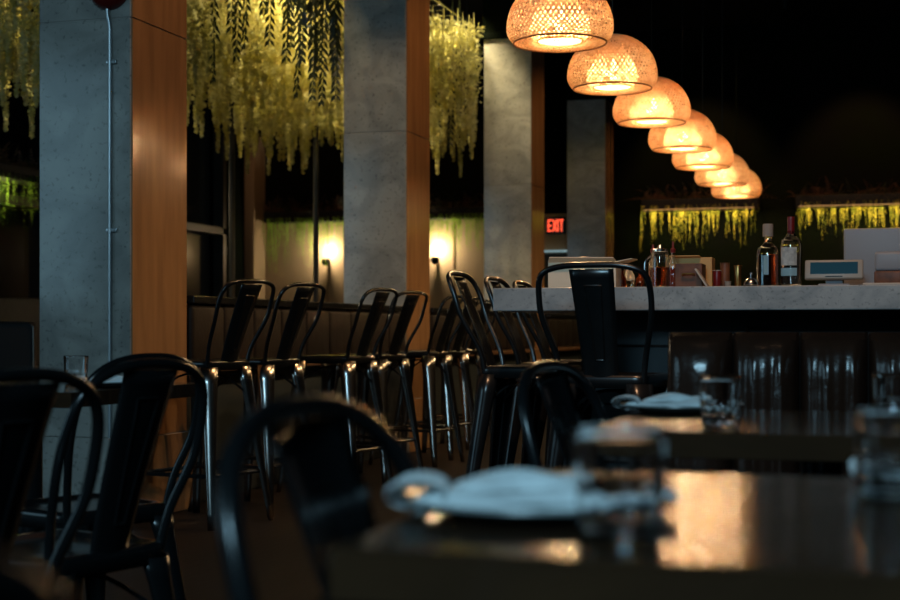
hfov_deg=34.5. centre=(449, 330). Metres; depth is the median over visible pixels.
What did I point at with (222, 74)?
vine
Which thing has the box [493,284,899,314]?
countertop
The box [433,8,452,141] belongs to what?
vine
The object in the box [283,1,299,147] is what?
vine
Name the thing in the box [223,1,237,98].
vine
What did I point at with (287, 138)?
vine
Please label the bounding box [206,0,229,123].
vine
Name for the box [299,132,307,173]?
vine
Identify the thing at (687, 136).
pendant lamp
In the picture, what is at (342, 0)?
vine
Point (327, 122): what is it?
vine
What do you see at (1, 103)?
vine
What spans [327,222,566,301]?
trim
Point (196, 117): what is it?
vine
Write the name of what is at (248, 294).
bar stool
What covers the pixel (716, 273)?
paper cup
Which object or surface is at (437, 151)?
vine
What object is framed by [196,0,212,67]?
vine
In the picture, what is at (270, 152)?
vine
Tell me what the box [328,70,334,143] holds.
vine
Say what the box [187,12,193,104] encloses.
vine
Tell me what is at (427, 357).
bar stool
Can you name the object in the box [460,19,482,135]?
vine
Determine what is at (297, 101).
vine
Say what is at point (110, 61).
conduit pipe
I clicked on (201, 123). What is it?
vine
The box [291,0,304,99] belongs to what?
vine
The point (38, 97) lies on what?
vine
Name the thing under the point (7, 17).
vine
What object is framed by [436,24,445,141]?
vine
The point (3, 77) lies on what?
vine
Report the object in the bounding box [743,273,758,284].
bell
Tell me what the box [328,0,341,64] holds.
vine
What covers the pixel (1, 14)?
vine
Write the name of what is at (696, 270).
menu card
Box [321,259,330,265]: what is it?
wall sconce
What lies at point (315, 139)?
steel post
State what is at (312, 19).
vine
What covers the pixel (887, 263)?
receipt printer
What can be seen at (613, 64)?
pendant lamp
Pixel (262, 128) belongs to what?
vine
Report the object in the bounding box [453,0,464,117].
vine
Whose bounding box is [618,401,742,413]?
plate
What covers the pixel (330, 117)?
vine
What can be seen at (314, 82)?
vine
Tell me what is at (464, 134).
vine
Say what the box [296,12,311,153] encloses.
vine
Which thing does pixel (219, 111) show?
vine
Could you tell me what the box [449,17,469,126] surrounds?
vine
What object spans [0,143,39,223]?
wall planter
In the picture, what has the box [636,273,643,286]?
bottle
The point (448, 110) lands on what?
vine
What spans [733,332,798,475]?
cushion
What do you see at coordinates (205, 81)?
vine
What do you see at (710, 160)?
pendant lamp
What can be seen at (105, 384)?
plate
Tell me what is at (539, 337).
bar stool
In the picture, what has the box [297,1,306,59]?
vine
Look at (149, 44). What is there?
marble column
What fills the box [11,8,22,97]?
vine
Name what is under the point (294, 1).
vine
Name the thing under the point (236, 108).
vine
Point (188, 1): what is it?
vine
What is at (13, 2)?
vine
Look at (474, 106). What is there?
vine
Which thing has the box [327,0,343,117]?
vine
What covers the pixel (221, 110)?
vine
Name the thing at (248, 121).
vine
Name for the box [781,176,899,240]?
wall planter
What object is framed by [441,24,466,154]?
vine
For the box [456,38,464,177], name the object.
vine
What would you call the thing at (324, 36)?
vine
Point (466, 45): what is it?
vine
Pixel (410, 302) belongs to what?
bar stool
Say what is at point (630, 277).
bottle
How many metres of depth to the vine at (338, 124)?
13.77 m
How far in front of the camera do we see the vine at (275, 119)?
14.77 m
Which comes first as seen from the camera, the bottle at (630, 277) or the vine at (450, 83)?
the bottle at (630, 277)
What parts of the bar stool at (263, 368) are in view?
leg, leg, seat, leg, frame, leg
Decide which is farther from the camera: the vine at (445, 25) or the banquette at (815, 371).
the vine at (445, 25)
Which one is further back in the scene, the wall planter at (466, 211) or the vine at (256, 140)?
the wall planter at (466, 211)
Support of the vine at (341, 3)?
hanging from the lattice
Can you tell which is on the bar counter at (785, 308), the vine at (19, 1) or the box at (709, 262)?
the box at (709, 262)
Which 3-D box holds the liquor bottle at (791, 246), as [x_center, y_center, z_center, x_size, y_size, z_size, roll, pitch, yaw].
[1.246,-0.288,5.296,0.076,0.258,0.077,0,0,17]
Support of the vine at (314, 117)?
hanging from the lattice
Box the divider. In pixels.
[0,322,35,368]
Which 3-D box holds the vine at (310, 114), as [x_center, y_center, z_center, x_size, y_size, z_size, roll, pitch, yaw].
[-1.455,-2.576,15.001,0.246,1.160,0.208,0,0,-41]
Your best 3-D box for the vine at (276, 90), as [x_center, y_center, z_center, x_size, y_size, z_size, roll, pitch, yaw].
[-1.615,-2.608,13.339,0.246,1.084,0.208,0,0,36]
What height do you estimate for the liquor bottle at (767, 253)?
0.234 m
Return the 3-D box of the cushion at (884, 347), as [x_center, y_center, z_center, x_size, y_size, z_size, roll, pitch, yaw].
[1.155,0.229,3.692,0.170,0.452,0.143,0,0,17]
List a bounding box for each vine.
[0,0,11,101]
[0,0,11,131]
[0,0,12,61]
[0,2,9,54]
[0,35,4,105]
[1,0,18,68]
[7,8,12,82]
[8,0,20,76]
[9,0,18,32]
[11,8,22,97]
[14,0,36,91]
[18,0,28,96]
[19,1,28,31]
[21,36,30,105]
[25,0,32,65]
[25,0,39,107]
[25,5,37,138]
[31,1,39,80]
[31,12,39,101]
[185,10,193,104]
[186,0,196,97]
[187,0,199,67]
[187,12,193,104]
[187,67,191,125]
[188,0,200,56]
[188,0,207,83]
[190,60,200,133]
[192,0,200,96]
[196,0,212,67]
[196,1,218,99]
[197,1,208,98]
[198,78,207,137]
[202,3,214,82]
[205,0,224,80]
[206,0,219,83]
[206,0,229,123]
[206,2,211,108]
[212,85,220,152]
[213,0,228,94]
[213,5,226,109]
[215,8,226,123]
[217,1,229,97]
[218,0,237,95]
[220,28,225,132]
[221,11,233,159]
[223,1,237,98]
[225,0,235,33]
[226,0,245,133]
[231,0,242,62]
[232,0,245,88]
[234,0,264,120]
[235,16,249,157]
[235,50,243,142]
[237,0,254,88]
[239,0,251,51]
[239,1,252,105]
[241,0,252,103]
[242,12,263,135]
[243,27,252,173]
[247,0,265,157]
[249,0,264,90]
[250,3,262,107]
[250,42,260,152]
[252,0,275,108]
[255,0,279,105]
[256,69,263,129]
[258,1,283,150]
[259,0,267,16]
[260,26,272,146]
[260,95,266,142]
[263,0,275,47]
[263,0,280,112]
[263,25,277,136]
[264,84,272,174]
[266,27,281,156]
[267,0,284,106]
[271,0,288,119]
[271,15,283,133]
[272,0,291,107]
[272,54,276,131]
[274,31,291,160]
[279,0,291,63]
[279,5,294,119]
[279,10,289,127]
[280,81,288,160]
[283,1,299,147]
[285,0,296,49]
[285,25,295,170]
[285,85,291,144]
[286,14,297,163]
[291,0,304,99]
[291,91,299,149]
[293,9,313,133]
[294,0,308,107]
[294,18,307,123]
[295,0,309,66]
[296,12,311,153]
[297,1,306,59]
[298,67,307,153]
[299,27,311,168]
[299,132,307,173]
[305,0,318,79]
[306,0,319,102]
[307,0,320,78]
[307,12,326,146]
[307,28,323,114]
[307,114,312,156]
[308,13,323,112]
[308,28,319,136]
[308,104,312,137]
[312,0,324,71]
[316,0,332,125]
[317,0,330,107]
[318,0,330,42]
[320,0,343,113]
[323,17,333,143]
[326,14,333,130]
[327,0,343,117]
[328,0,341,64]
[328,0,344,102]
[328,1,342,80]
[328,2,343,109]
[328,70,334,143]
[333,7,343,148]
[336,1,343,113]
[339,0,343,89]
[339,95,343,161]
[340,3,343,128]
[429,26,436,140]
[430,6,446,149]
[430,11,447,174]
[430,21,438,106]
[430,23,439,92]
[430,31,448,149]
[430,92,436,158]
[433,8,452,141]
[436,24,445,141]
[439,25,449,128]
[439,49,446,157]
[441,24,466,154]
[442,15,465,115]
[442,60,449,152]
[446,0,456,147]
[448,82,456,161]
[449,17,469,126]
[449,26,470,96]
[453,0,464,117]
[454,45,461,141]
[455,16,471,131]
[456,29,479,145]
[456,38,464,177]
[459,18,483,159]
[459,35,470,148]
[460,17,484,141]
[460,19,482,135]
[461,0,471,114]
[467,46,482,147]
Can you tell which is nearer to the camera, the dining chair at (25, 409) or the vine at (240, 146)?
the dining chair at (25, 409)
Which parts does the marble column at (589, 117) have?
panel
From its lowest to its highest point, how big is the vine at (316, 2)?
1.820 m
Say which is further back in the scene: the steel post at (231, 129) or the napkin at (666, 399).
the steel post at (231, 129)
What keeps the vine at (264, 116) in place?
hanging from the lattice
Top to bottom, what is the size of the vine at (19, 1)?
1.079 m
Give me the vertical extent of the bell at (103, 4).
0.220 m
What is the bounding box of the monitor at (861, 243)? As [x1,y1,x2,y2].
[844,228,899,284]
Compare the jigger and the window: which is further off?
the window
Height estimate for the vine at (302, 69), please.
1.176 m
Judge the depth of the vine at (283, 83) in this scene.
13.35 m
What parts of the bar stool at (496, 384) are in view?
frame, leg, leg, seat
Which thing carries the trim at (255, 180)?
attached to the wall at (239, 162)
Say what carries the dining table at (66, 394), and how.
on the floor
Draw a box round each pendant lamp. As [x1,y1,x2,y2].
[506,0,613,52]
[567,0,657,95]
[613,0,690,127]
[648,0,716,153]
[672,0,733,170]
[694,0,749,186]
[711,0,761,198]
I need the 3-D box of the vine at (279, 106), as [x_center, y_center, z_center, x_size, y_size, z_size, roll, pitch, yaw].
[-1.603,-2.596,13.660,0.198,1.233,0.220,0,0,-6]
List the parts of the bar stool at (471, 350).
leg, seat, leg, frame, leg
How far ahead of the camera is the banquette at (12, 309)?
15.90 m
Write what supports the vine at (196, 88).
hanging from the lattice
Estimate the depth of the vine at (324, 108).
13.05 m
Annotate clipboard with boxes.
[863,283,899,284]
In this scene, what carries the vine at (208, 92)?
hanging from the lattice
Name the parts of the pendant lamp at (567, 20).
lamp shade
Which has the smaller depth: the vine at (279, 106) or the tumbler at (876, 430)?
the tumbler at (876, 430)
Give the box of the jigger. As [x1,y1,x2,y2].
[734,265,741,285]
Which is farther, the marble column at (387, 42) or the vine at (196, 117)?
the vine at (196, 117)
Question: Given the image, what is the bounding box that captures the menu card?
[695,268,708,285]
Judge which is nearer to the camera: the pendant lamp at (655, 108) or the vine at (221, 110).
the pendant lamp at (655, 108)
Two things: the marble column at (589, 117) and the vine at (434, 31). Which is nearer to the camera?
the vine at (434, 31)
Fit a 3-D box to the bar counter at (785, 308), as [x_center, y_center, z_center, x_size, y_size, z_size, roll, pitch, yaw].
[2.898,0.379,7.820,3.800,1.073,6.350,0,0,17]
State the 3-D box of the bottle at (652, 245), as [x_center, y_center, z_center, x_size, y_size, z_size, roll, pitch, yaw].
[0.772,-0.243,5.514,0.036,0.170,0.036,0,0,17]
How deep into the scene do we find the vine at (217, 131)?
13.43 m
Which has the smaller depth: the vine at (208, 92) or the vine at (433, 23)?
the vine at (208, 92)
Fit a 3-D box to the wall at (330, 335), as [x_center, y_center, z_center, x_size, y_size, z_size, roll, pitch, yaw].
[0.249,0.364,13.187,0.345,1.093,11.735,0,0,17]
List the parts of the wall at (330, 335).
rail, rail, rail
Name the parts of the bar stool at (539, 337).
frame, leg, leg, seat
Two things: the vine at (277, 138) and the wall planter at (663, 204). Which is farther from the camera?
the wall planter at (663, 204)
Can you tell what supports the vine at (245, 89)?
hanging from the lattice
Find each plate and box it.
[99,382,121,386]
[400,482,677,522]
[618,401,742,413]
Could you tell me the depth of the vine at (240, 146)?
13.95 m
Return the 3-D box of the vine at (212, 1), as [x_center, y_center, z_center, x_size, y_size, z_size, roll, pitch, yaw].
[-1.863,-2.565,11.384,0.198,1.208,0.220,0,0,24]
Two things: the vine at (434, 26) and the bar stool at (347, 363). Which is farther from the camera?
the vine at (434, 26)
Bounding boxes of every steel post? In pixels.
[229,47,234,296]
[313,3,318,301]
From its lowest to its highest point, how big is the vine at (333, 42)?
1.820 m
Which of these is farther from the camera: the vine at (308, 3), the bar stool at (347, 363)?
the vine at (308, 3)
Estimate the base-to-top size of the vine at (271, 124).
1.534 m
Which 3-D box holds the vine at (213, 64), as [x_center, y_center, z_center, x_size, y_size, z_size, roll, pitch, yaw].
[-1.854,-2.841,11.372,0.140,1.820,0.064,0,0,21]
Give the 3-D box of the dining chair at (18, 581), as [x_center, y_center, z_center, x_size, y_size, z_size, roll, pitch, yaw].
[-0.441,0.485,0.643,0.489,0.860,0.548,0,0,-41]
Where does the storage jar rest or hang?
on the bar counter at (785, 308)
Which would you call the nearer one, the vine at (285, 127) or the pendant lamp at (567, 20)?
the pendant lamp at (567, 20)
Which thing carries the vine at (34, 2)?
hanging from the lattice
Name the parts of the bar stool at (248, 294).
leg, leg, seat, frame, leg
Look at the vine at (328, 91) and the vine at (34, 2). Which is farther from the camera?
the vine at (328, 91)
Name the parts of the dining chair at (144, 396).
leg, seat, leg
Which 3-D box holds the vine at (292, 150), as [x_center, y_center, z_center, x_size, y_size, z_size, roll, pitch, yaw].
[-1.510,-2.424,14.084,0.221,1.621,0.256,0,0,37]
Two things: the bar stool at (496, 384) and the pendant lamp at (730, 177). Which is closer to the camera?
the bar stool at (496, 384)
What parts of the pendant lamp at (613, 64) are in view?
lamp shade, lamp shade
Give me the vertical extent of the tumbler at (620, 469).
0.088 m
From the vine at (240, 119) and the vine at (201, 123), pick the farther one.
the vine at (240, 119)
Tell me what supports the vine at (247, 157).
hanging from the lattice
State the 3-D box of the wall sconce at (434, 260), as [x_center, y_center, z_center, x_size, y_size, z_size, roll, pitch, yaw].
[-0.210,-1.038,21.479,0.140,0.112,0.220,0,0,17]
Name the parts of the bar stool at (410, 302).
leg, leg, seat, leg, frame, leg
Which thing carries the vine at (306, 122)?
hanging from the lattice
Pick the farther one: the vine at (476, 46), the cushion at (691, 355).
the vine at (476, 46)
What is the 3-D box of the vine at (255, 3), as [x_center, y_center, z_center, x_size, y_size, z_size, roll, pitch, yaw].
[-1.806,-2.640,13.511,0.198,1.135,0.220,0,0,10]
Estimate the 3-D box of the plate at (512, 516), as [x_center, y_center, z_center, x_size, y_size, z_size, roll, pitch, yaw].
[0.080,0.156,1.315,0.252,0.017,0.252,0,0,17]
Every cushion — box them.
[668,332,732,473]
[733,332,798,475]
[800,332,867,476]
[869,332,899,406]
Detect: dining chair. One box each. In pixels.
[0,368,104,587]
[0,551,65,599]
[11,358,207,599]
[19,353,198,599]
[215,394,418,599]
[517,360,607,468]
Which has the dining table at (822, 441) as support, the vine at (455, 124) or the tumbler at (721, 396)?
the tumbler at (721, 396)
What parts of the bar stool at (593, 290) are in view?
leg, leg, frame, seat, leg, leg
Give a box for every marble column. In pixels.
[40,0,191,511]
[344,0,429,452]
[480,0,543,361]
[564,2,614,261]
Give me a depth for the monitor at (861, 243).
5.37 m
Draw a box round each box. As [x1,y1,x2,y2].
[548,257,637,287]
[669,255,714,285]
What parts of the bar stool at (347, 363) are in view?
leg, leg, seat, leg, frame, leg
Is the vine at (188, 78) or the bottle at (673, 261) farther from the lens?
the vine at (188, 78)
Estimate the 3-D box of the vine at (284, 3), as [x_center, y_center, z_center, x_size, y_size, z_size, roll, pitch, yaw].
[-1.230,-2.925,10.971,0.140,1.820,0.064,0,0,-31]
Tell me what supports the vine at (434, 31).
hanging from the lattice
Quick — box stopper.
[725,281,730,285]
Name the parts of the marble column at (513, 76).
panel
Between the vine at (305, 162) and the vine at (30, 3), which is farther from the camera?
the vine at (305, 162)
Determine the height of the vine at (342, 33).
1.336 m
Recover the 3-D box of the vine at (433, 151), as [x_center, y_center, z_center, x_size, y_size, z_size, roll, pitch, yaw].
[-0.187,-2.485,15.192,0.262,1.369,0.252,0,0,36]
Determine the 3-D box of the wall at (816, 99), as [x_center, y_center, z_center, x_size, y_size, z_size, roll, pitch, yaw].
[3.530,-1.685,20.562,14.000,5.200,0.200,0,0,17]
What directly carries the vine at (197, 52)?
hanging from the lattice
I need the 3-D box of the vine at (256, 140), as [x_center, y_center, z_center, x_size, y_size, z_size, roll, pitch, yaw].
[-1.967,-2.479,14.614,0.246,1.362,0.208,0,0,3]
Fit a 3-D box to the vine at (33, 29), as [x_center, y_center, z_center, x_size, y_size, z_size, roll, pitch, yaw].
[-3.066,-2.447,10.812,0.256,1.572,0.221,0,0,-45]
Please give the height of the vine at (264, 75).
1.201 m
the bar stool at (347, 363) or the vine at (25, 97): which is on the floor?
the bar stool at (347, 363)
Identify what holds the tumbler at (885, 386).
on the dining table at (822, 441)
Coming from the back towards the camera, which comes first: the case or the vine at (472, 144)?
the vine at (472, 144)
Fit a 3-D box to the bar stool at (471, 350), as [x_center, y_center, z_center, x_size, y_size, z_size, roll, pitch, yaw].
[0.060,0.335,11.434,0.583,1.160,0.509,0,0,29]
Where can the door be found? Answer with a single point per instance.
(547, 255)
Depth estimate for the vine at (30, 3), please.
10.86 m
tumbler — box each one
[63,355,88,377]
[572,424,667,542]
[699,375,743,427]
[852,407,899,501]
[871,373,899,406]
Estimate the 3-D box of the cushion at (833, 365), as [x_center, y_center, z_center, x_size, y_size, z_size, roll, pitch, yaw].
[0.989,0.229,3.742,0.170,0.452,0.145,0,0,17]
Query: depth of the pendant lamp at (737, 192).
14.67 m
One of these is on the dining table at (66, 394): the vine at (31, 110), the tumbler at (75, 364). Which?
the tumbler at (75, 364)
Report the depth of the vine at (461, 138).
15.04 m
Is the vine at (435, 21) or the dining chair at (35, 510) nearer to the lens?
the dining chair at (35, 510)
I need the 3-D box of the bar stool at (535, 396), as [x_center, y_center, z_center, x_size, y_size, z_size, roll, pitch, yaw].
[0.460,0.335,6.379,0.583,1.160,0.509,0,0,17]
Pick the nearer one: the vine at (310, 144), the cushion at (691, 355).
the cushion at (691, 355)
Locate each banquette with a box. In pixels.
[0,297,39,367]
[668,332,899,476]
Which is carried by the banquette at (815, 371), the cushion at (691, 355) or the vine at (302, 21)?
the cushion at (691, 355)
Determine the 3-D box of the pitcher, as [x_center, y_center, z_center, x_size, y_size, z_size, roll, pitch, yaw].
[0.782,-0.241,5.442,0.072,0.166,0.087,0,0,-40]
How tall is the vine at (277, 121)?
1.305 m
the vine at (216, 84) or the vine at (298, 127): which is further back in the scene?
the vine at (298, 127)
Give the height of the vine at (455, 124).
1.242 m
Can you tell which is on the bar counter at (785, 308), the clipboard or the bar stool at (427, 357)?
the clipboard
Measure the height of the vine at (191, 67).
1.374 m
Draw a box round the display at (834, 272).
[805,260,862,284]
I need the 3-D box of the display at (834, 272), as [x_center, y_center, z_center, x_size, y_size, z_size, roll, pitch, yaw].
[1.392,-0.208,5.252,0.204,0.098,0.080,0,0,17]
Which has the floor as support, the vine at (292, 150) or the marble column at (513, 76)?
the marble column at (513, 76)
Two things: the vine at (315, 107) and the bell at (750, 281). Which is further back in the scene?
the vine at (315, 107)
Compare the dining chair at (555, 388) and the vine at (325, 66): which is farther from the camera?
the vine at (325, 66)
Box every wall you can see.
[4,0,251,297]
[187,295,581,501]
[257,15,899,309]
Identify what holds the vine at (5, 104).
hanging from the lattice
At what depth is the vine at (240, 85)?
12.91 m
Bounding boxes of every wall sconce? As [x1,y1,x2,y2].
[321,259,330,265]
[430,257,439,263]
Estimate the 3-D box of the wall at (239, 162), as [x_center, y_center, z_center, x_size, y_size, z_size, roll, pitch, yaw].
[-6.532,-1.685,11.182,0.200,5.200,23.600,0,0,17]
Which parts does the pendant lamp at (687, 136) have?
lamp shade, lamp shade, cord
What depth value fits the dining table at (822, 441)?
2.36 m
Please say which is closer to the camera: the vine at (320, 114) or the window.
the vine at (320, 114)
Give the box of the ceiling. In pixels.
[252,0,899,40]
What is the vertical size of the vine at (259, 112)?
1.216 m
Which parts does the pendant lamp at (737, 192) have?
lamp shade, cord, lamp shade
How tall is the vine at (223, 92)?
1.230 m
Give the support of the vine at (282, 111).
hanging from the lattice
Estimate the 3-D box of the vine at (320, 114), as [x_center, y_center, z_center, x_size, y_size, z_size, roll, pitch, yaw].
[-1.217,-2.439,13.626,0.242,1.415,0.263,0,0,-39]
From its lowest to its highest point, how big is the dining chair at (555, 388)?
0.860 m
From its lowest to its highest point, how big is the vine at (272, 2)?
1.820 m
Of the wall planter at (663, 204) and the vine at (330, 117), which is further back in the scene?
the wall planter at (663, 204)
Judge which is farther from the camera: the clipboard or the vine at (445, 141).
the vine at (445, 141)
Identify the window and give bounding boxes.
[0,54,225,297]
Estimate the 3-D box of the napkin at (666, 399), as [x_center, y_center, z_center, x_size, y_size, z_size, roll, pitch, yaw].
[0.464,0.142,2.951,0.264,0.031,0.134,0,0,11]
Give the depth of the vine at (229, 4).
11.10 m
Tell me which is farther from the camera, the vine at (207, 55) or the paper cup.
the vine at (207, 55)
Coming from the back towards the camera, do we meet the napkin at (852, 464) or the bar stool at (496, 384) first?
the bar stool at (496, 384)
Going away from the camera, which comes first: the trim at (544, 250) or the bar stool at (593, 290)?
the bar stool at (593, 290)
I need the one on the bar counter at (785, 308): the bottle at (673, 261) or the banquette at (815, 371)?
the bottle at (673, 261)
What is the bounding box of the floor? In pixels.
[82,419,546,599]
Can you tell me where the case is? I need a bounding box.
[675,263,705,285]
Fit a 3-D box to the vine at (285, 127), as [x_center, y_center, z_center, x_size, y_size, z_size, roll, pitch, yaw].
[-1.740,-2.504,15.205,0.242,1.448,0.263,0,0,10]
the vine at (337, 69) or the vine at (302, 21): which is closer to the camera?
the vine at (302, 21)
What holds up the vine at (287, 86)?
hanging from the lattice
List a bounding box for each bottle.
[621,269,625,286]
[625,263,628,286]
[627,270,634,286]
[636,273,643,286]
[648,245,654,275]
[669,242,677,286]
[757,224,778,285]
[780,217,801,285]
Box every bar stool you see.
[147,279,275,530]
[188,282,325,516]
[276,288,397,491]
[334,291,427,484]
[368,295,465,466]
[393,297,481,460]
[430,300,494,449]
[446,271,581,478]
[484,276,582,468]
[512,280,581,467]
[536,262,667,470]
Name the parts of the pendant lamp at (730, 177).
lamp shade, cord, lamp shade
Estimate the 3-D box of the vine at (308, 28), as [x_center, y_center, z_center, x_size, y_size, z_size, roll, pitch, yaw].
[-1.249,-2.577,13.472,0.208,1.137,0.246,0,0,-3]
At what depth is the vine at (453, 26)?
14.62 m
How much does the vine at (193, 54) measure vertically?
1.084 m
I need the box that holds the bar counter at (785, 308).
[493,284,899,471]
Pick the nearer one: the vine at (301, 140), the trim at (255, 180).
the vine at (301, 140)
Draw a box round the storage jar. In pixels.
[720,263,729,285]
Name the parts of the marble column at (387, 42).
panel, panel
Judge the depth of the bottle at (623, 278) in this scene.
5.59 m
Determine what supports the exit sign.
attached to the wall at (816, 99)
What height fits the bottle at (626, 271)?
0.115 m
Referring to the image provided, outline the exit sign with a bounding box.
[546,217,565,233]
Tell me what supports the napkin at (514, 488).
on the plate at (512, 516)
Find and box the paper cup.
[712,270,721,285]
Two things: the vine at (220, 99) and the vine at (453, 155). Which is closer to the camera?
the vine at (220, 99)
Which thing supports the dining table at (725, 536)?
on the floor
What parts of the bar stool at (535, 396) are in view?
frame, leg, leg, seat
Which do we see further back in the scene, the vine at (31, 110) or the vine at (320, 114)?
the vine at (320, 114)
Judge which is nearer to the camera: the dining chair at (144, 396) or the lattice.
the dining chair at (144, 396)
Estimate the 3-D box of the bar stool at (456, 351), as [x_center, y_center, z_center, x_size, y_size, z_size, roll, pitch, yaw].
[-0.071,0.335,10.534,0.583,1.160,0.509,0,0,29]
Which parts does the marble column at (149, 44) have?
panel, panel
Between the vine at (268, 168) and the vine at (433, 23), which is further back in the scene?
the vine at (268, 168)
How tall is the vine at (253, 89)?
1.391 m
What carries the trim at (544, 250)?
attached to the wall at (816, 99)
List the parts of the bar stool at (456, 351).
leg, leg, seat, leg, frame, leg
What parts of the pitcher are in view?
handle, lid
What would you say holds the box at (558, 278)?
on the bar counter at (785, 308)
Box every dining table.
[2,381,194,533]
[329,468,899,599]
[595,409,853,476]
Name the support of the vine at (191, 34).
hanging from the lattice
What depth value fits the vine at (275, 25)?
13.83 m
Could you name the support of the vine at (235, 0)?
hanging from the lattice
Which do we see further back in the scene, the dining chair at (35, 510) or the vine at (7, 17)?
the vine at (7, 17)
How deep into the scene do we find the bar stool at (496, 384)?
5.84 m
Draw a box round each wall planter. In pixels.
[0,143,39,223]
[261,194,343,272]
[430,192,483,263]
[626,182,776,249]
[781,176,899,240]
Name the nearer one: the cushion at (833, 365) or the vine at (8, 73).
the cushion at (833, 365)
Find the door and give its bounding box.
[544,253,566,287]
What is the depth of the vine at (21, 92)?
11.52 m
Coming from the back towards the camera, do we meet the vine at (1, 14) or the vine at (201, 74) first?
the vine at (201, 74)
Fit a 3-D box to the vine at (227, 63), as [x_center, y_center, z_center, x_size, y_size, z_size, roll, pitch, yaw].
[-1.818,-2.555,11.865,0.198,1.266,0.220,0,0,39]
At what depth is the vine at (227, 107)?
13.01 m
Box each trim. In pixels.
[245,136,264,298]
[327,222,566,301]
[544,250,566,251]
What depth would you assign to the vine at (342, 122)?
14.35 m
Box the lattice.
[189,0,483,76]
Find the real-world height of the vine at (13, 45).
1.204 m
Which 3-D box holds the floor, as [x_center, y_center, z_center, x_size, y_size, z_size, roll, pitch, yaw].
[0.070,0.965,9.176,14.000,0.100,24.000,0,0,17]
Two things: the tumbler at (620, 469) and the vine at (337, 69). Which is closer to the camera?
the tumbler at (620, 469)
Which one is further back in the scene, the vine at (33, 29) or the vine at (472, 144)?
the vine at (472, 144)
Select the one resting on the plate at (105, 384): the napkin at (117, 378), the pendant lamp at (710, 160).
the napkin at (117, 378)
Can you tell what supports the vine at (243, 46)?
hanging from the lattice
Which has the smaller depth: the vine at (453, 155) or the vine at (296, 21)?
the vine at (296, 21)
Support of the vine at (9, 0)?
hanging from the lattice
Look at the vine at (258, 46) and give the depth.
12.60 m
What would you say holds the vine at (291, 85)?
hanging from the lattice
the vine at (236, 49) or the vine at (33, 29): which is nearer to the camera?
the vine at (33, 29)
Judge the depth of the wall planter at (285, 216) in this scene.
21.90 m
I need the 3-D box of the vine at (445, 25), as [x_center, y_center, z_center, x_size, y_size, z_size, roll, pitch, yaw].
[-0.060,-2.598,14.811,0.220,1.083,0.198,0,0,36]
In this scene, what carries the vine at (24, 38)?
hanging from the lattice
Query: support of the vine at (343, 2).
hanging from the lattice
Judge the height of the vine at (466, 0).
1.635 m
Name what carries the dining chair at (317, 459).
on the floor
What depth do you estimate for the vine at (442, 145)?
15.64 m
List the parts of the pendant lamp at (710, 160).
lamp shade, cord, lamp shade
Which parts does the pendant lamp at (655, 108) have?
lamp shade, cord, lamp shade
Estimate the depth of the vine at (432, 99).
14.20 m
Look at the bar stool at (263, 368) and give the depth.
7.31 m
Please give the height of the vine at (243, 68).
1.193 m
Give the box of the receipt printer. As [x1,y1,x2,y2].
[874,251,899,282]
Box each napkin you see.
[78,375,122,381]
[385,468,679,512]
[612,393,743,409]
[849,458,855,477]
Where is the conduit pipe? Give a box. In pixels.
[105,8,116,437]
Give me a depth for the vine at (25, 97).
11.88 m
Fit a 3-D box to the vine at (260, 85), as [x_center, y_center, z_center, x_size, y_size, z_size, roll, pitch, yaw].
[-1.708,-2.612,13.250,0.242,1.171,0.263,0,0,-35]
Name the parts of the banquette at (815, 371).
panel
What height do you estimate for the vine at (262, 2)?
1.635 m
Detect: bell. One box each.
[92,0,125,9]
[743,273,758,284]
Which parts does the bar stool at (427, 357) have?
leg, leg, seat, leg, frame, leg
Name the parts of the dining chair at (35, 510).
leg, seat, leg, frame, leg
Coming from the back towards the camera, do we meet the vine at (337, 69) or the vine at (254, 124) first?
the vine at (254, 124)
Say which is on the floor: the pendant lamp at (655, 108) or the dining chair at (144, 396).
the dining chair at (144, 396)
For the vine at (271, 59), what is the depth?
13.15 m
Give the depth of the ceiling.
19.51 m
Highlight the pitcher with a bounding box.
[644,245,669,286]

